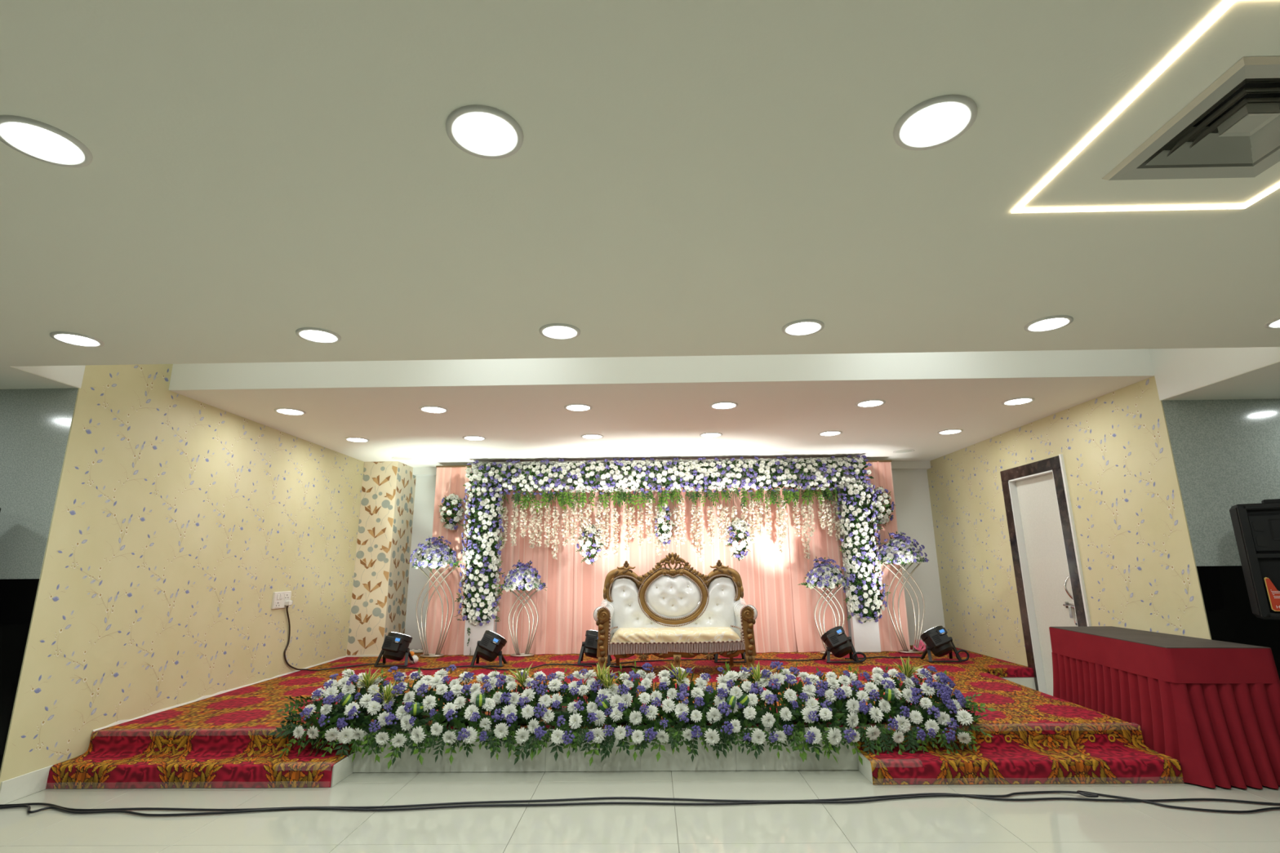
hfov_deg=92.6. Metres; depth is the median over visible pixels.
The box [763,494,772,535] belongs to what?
strand
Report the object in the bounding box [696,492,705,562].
strand
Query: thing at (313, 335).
diffuser
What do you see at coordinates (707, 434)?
diffuser
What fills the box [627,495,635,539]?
strand
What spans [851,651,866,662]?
coiled cable
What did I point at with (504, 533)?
strand
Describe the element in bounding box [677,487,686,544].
strand
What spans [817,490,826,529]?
strand
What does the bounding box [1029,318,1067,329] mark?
diffuser
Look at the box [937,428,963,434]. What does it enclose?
recessed light
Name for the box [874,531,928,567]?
bouquet
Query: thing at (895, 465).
trim
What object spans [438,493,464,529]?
posy
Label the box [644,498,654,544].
strand
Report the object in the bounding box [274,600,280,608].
socket
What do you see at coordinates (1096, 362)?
ceiling beam
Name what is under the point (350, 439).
diffuser
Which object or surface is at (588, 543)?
posy
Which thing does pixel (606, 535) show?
strand
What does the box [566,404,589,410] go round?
diffuser
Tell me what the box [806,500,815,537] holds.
strand
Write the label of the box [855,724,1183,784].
carpeted steps
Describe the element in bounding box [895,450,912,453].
diffuser
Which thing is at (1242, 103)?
ceiling vent
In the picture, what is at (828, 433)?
diffuser
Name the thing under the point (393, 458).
diffuser
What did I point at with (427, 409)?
diffuser
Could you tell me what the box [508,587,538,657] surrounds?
stand
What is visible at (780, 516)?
strand
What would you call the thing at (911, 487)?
wall
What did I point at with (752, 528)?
strand
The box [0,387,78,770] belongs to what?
wall
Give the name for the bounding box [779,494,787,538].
strand
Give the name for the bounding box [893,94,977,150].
recessed light
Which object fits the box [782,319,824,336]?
recessed light
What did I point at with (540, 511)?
strand
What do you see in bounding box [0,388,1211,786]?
trim
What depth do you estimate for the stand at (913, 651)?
7.22 m
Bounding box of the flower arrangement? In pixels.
[267,656,995,769]
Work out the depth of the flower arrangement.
3.96 m
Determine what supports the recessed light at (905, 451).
in the ceiling at (656, 421)
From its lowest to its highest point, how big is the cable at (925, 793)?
0.012 m
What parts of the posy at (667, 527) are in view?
white flower, white flower, white flower, white flower, white flower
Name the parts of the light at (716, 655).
leg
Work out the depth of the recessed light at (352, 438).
6.46 m
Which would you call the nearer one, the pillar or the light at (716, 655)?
the light at (716, 655)
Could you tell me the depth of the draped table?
3.67 m
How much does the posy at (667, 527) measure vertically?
0.513 m
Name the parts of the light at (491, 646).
leg, leg, leg, leg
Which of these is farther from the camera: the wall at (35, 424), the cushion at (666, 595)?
the cushion at (666, 595)
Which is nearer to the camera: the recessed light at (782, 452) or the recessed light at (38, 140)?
the recessed light at (38, 140)
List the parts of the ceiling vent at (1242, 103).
frame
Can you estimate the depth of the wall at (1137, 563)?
5.20 m
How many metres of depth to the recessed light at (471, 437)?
6.43 m
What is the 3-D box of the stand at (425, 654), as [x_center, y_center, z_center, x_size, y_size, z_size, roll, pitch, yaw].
[-2.456,2.200,7.315,0.492,1.043,0.197,-1,-13,1]
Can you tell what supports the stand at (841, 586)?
on the carpet
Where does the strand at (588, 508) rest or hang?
hanging from the arch
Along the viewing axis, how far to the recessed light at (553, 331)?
3.04 m
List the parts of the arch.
white flower, white flower, white flower, white flower, white flower, white flower, white flower, white flower, white flower, white flower, white flower, white flower, white flower, white flower, white flower, white flower, white flower, white flower, white flower, white flower, white flower, white flower, white flower, white flower, white flower, white flower, white flower, white flower, white flower, white flower, white flower, white flower, white flower, white flower, white flower, white flower, white flower, white flower, white flower, white flower, white flower, white flower, white flower, white flower, white flower, white flower, white flower, white flower, white flower, white flower, white flower, white flower, white flower, white flower, white flower, white flower, white flower, white flower, white flower, white flower, white flower, white flower, white flower, white flower, white flower, white flower, white flower, white flower, white flower, white flower, white flower, white flower, white flower, white flower, white flower, white flower, white flower, white flower, white flower, white flower, white flower, white flower, white flower, white flower, white flower, white flower, white flower, white flower, white flower, white flower, white flower, white flower, white flower, white flower, white flower, white flower, white flower, white flower, white flower, white flower, white flower, white flower, white flower, white flower, white flower, white flower, white flower, white flower, white flower, white flower, white flower, white flower, white flower, white flower, white flower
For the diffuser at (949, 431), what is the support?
attached to the recessed light at (956, 430)
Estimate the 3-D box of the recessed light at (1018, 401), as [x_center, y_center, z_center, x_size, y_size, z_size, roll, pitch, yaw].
[3.218,-0.213,5.201,0.242,0.008,0.242,-1,-13,1]
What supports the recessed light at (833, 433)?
in the ceiling at (656, 421)
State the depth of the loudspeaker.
3.75 m
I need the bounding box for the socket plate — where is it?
[271,591,291,608]
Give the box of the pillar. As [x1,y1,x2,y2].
[346,461,416,655]
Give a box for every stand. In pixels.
[415,565,457,657]
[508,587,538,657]
[813,585,844,654]
[880,561,924,653]
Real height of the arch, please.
2.360 m
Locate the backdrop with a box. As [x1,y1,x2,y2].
[422,460,910,655]
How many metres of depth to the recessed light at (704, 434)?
6.40 m
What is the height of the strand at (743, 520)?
0.608 m
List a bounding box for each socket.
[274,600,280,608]
[284,593,289,599]
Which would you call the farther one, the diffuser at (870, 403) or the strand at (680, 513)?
the strand at (680, 513)
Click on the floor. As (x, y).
(932, 824)
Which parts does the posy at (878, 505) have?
white flower, white flower, white flower, white flower, white flower, white flower, white flower, white flower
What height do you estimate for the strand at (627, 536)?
0.717 m
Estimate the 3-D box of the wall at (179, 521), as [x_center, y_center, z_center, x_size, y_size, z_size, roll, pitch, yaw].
[-3.624,1.137,5.951,0.170,3.041,4.570,-1,-13,1]
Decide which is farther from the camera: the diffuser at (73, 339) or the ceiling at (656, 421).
the ceiling at (656, 421)
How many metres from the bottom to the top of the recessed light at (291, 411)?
0.008 m
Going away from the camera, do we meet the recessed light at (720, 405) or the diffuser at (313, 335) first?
the diffuser at (313, 335)
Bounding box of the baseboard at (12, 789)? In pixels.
[0,764,53,804]
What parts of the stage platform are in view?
cheek panel, marble panel, marble panel, marble panel, marble panel, marble panel, cheek panel, marble panel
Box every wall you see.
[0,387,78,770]
[1,364,364,782]
[404,469,945,648]
[926,376,1208,666]
[1161,399,1279,679]
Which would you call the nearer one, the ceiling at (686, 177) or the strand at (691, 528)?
the ceiling at (686, 177)
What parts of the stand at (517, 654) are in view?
rod, rod, rod, rod, rod, rod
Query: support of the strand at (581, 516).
hanging from the arch
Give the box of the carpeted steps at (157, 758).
[45,728,355,788]
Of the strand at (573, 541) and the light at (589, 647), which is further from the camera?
the strand at (573, 541)
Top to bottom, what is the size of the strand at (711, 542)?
0.642 m
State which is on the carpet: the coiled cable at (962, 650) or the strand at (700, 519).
the coiled cable at (962, 650)
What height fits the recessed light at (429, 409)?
0.008 m
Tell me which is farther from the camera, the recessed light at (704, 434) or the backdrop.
the backdrop
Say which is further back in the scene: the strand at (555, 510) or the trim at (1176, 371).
the strand at (555, 510)
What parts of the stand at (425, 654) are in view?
rod, rod, rod, rod, rod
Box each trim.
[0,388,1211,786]
[13,346,1279,399]
[92,654,382,731]
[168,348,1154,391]
[413,461,930,475]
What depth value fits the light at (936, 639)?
6.42 m
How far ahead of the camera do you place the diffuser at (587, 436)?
6.45 m
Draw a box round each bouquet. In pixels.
[409,535,462,571]
[494,560,547,591]
[797,556,851,589]
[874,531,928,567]
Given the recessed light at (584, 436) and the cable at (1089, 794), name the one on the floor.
the cable at (1089, 794)
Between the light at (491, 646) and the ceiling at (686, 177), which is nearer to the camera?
the ceiling at (686, 177)
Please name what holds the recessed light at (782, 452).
in the ceiling at (656, 421)
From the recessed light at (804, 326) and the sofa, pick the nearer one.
the recessed light at (804, 326)
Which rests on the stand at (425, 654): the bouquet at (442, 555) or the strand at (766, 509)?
the bouquet at (442, 555)
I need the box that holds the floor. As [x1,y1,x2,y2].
[0,769,1279,852]
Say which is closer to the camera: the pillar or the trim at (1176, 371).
the trim at (1176, 371)
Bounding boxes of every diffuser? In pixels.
[1,123,81,161]
[56,334,97,345]
[277,408,302,414]
[301,330,336,341]
[347,438,367,441]
[393,457,410,459]
[422,407,445,412]
[454,113,515,152]
[464,436,484,439]
[543,326,575,337]
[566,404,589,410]
[583,435,601,438]
[702,433,719,436]
[712,403,735,408]
[772,452,787,454]
[786,322,819,333]
[821,431,839,435]
[858,400,882,406]
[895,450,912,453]
[902,102,967,144]
[940,430,959,433]
[1004,399,1031,404]
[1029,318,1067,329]
[1271,320,1279,326]
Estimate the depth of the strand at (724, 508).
7.54 m
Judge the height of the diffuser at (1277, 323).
0.001 m
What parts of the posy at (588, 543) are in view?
white flower, white flower, white flower, white flower, white flower, white flower, white flower, white flower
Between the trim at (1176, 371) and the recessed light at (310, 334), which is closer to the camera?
the recessed light at (310, 334)
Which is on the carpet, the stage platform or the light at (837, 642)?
the light at (837, 642)
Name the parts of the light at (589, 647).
leg, leg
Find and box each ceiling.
[0,0,1279,400]
[172,376,1151,467]
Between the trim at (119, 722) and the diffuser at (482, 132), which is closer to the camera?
the diffuser at (482, 132)
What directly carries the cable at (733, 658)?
on the carpet
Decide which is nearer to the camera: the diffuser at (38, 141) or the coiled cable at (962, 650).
the diffuser at (38, 141)
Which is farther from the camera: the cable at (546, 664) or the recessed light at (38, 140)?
the cable at (546, 664)
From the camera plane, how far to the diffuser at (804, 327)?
3.03 m
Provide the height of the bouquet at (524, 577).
0.385 m
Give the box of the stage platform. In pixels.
[330,676,1035,786]
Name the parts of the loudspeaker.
horn panel, carry handle, label plate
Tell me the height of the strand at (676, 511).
0.688 m
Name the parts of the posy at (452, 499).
white flower, white flower, white flower, white flower, white flower, white flower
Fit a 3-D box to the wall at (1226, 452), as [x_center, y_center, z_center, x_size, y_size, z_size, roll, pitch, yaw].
[5.739,0.976,4.261,3.800,2.411,0.171,-1,-13,1]
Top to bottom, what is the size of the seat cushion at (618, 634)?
0.116 m
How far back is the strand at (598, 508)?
7.56 m
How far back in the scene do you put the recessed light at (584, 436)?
6.42 m
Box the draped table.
[1048,626,1279,788]
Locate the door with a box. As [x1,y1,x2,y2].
[1000,453,1091,696]
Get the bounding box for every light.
[0,115,93,167]
[49,331,104,346]
[274,408,306,415]
[295,327,341,343]
[344,436,369,442]
[373,631,414,666]
[418,405,448,413]
[445,104,523,159]
[462,435,486,440]
[470,630,506,666]
[538,323,580,339]
[564,403,592,411]
[577,630,612,664]
[581,434,604,439]
[699,432,722,437]
[709,401,737,409]
[712,652,746,662]
[769,450,790,455]
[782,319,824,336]
[817,430,842,435]
[821,626,859,662]
[855,399,885,407]
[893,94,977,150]
[893,448,914,453]
[920,626,962,662]
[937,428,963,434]
[1001,397,1035,405]
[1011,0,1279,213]
[1023,315,1073,332]
[1264,317,1279,328]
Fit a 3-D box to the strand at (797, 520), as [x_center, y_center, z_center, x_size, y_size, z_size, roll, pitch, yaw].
[1.938,1.043,7.578,0.104,0.644,0.125,0,-13,-1]
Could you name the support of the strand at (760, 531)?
hanging from the arch
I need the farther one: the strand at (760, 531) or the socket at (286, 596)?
the strand at (760, 531)
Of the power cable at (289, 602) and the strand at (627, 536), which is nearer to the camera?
the power cable at (289, 602)
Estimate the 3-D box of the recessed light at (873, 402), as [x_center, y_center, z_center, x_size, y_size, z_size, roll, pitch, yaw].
[1.968,-0.196,5.220,0.242,0.008,0.242,-1,-13,1]
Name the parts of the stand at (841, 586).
rod, rod, rod, rod, rod, rod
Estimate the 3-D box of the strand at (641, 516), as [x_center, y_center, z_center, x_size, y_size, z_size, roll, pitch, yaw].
[0.004,1.171,7.596,0.104,0.638,0.125,-5,-14,18]
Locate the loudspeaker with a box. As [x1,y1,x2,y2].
[1229,498,1279,619]
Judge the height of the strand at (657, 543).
0.805 m
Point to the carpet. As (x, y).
(255, 706)
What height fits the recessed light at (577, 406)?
0.008 m
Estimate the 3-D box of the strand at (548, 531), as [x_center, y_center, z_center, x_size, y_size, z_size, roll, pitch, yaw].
[-1.148,1.140,7.621,0.104,0.730,0.125,4,-14,-19]
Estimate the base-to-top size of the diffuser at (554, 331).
0.001 m
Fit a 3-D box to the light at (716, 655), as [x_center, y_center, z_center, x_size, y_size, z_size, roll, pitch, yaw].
[0.965,2.361,6.613,0.358,0.337,0.313,-1,-13,1]
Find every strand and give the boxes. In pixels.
[500,506,508,548]
[509,500,519,546]
[519,502,528,537]
[527,490,537,548]
[534,500,543,546]
[543,493,551,546]
[550,506,559,559]
[561,501,570,546]
[569,498,577,545]
[577,499,586,546]
[583,489,592,554]
[594,500,603,556]
[602,493,609,559]
[609,507,619,555]
[622,494,631,551]
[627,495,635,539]
[636,503,644,546]
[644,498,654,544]
[653,491,662,555]
[662,495,669,551]
[671,495,679,546]
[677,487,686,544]
[689,500,698,553]
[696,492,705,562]
[706,506,715,546]
[716,492,725,542]
[720,494,731,545]
[730,493,739,558]
[740,503,749,539]
[748,499,756,543]
[755,500,764,537]
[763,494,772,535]
[775,499,784,553]
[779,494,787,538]
[791,488,800,536]
[800,496,810,559]
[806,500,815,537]
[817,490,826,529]
[825,502,833,536]
[831,493,841,540]
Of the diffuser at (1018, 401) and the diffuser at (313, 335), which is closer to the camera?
the diffuser at (313, 335)
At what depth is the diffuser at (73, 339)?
3.09 m
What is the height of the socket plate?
0.159 m
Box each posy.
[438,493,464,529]
[576,523,604,564]
[653,506,675,544]
[724,518,752,560]
[871,486,894,525]
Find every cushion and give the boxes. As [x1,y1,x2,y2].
[610,626,741,643]
[645,574,701,617]
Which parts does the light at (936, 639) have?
leg, leg, leg, leg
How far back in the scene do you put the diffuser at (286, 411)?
5.30 m
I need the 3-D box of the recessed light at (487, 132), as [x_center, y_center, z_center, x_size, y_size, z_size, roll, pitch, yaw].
[-0.419,-0.792,1.655,0.205,0.008,0.205,-1,-13,1]
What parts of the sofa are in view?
leg, arm post, rope trim, leg, frame, rope trim, rope trim, rope trim, medallion frame, leg, seat frame, rope trim, frame, leg, rope trim, arm post, leg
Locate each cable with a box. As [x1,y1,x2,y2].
[0,790,1279,816]
[0,792,1279,811]
[284,600,384,671]
[397,663,591,670]
[606,657,826,665]
[606,664,645,668]
[844,656,924,659]
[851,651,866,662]
[955,648,969,662]
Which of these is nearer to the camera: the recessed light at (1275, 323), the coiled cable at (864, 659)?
the recessed light at (1275, 323)
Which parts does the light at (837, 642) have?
leg, leg, leg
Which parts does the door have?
frame, handle, frame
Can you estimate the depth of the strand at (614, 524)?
7.55 m
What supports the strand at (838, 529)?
hanging from the arch
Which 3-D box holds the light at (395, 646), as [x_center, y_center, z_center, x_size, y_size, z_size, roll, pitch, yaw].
[-2.627,2.389,6.587,0.355,0.341,0.316,-1,-13,1]
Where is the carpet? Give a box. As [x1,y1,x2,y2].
[95,644,1132,731]
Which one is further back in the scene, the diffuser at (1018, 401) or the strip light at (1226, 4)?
the diffuser at (1018, 401)
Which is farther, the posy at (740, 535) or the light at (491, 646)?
the posy at (740, 535)
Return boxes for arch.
[453,455,890,655]
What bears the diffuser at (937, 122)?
attached to the recessed light at (928, 125)
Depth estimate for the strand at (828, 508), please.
7.56 m
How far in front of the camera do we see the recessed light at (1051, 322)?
3.01 m
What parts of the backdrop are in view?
panel, drape panel, drape panel, drape panel, drape panel, drape panel, drape panel, drape panel, drape panel, panel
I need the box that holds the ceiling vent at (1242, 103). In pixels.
[1102,56,1279,180]
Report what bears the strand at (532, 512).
hanging from the arch
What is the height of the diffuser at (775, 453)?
0.001 m
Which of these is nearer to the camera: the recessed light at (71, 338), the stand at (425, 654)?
the recessed light at (71, 338)
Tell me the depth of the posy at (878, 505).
7.55 m
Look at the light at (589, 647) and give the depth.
6.49 m
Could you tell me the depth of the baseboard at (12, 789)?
3.53 m
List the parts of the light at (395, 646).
leg, leg, leg, leg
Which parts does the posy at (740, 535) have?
white flower, white flower, white flower, white flower, white flower, white flower, white flower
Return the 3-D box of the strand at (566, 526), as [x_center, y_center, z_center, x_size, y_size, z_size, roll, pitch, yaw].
[-0.920,1.175,7.623,0.104,0.638,0.136,-5,-14,20]
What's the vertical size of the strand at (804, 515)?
0.887 m
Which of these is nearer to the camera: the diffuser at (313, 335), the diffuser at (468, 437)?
the diffuser at (313, 335)
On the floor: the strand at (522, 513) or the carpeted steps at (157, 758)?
the carpeted steps at (157, 758)
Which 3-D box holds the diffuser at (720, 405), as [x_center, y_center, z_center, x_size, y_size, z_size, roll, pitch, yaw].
[0.718,-0.179,5.239,0.195,0.001,0.195,-1,-13,1]
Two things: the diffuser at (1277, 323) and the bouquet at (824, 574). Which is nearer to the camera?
the diffuser at (1277, 323)
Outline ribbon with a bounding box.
[912,639,925,651]
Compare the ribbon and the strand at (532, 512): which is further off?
the strand at (532, 512)
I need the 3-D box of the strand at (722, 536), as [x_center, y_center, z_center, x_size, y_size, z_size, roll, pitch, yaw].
[1.000,1.101,7.574,0.126,0.662,0.107,5,-14,-22]
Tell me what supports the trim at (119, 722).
attached to the wall at (179, 521)
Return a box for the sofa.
[593,551,757,675]
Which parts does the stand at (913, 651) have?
rod, rod, rod, rod, rod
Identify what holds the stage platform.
on the floor
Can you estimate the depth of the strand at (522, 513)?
7.59 m
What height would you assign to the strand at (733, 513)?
0.820 m
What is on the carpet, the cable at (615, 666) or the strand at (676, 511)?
the cable at (615, 666)
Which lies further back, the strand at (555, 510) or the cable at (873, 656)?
the strand at (555, 510)
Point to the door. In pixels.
(1049, 575)
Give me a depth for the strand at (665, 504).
7.52 m
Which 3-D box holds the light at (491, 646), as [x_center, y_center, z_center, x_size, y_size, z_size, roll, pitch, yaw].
[-1.595,2.354,6.510,0.343,0.354,0.321,-1,-13,1]

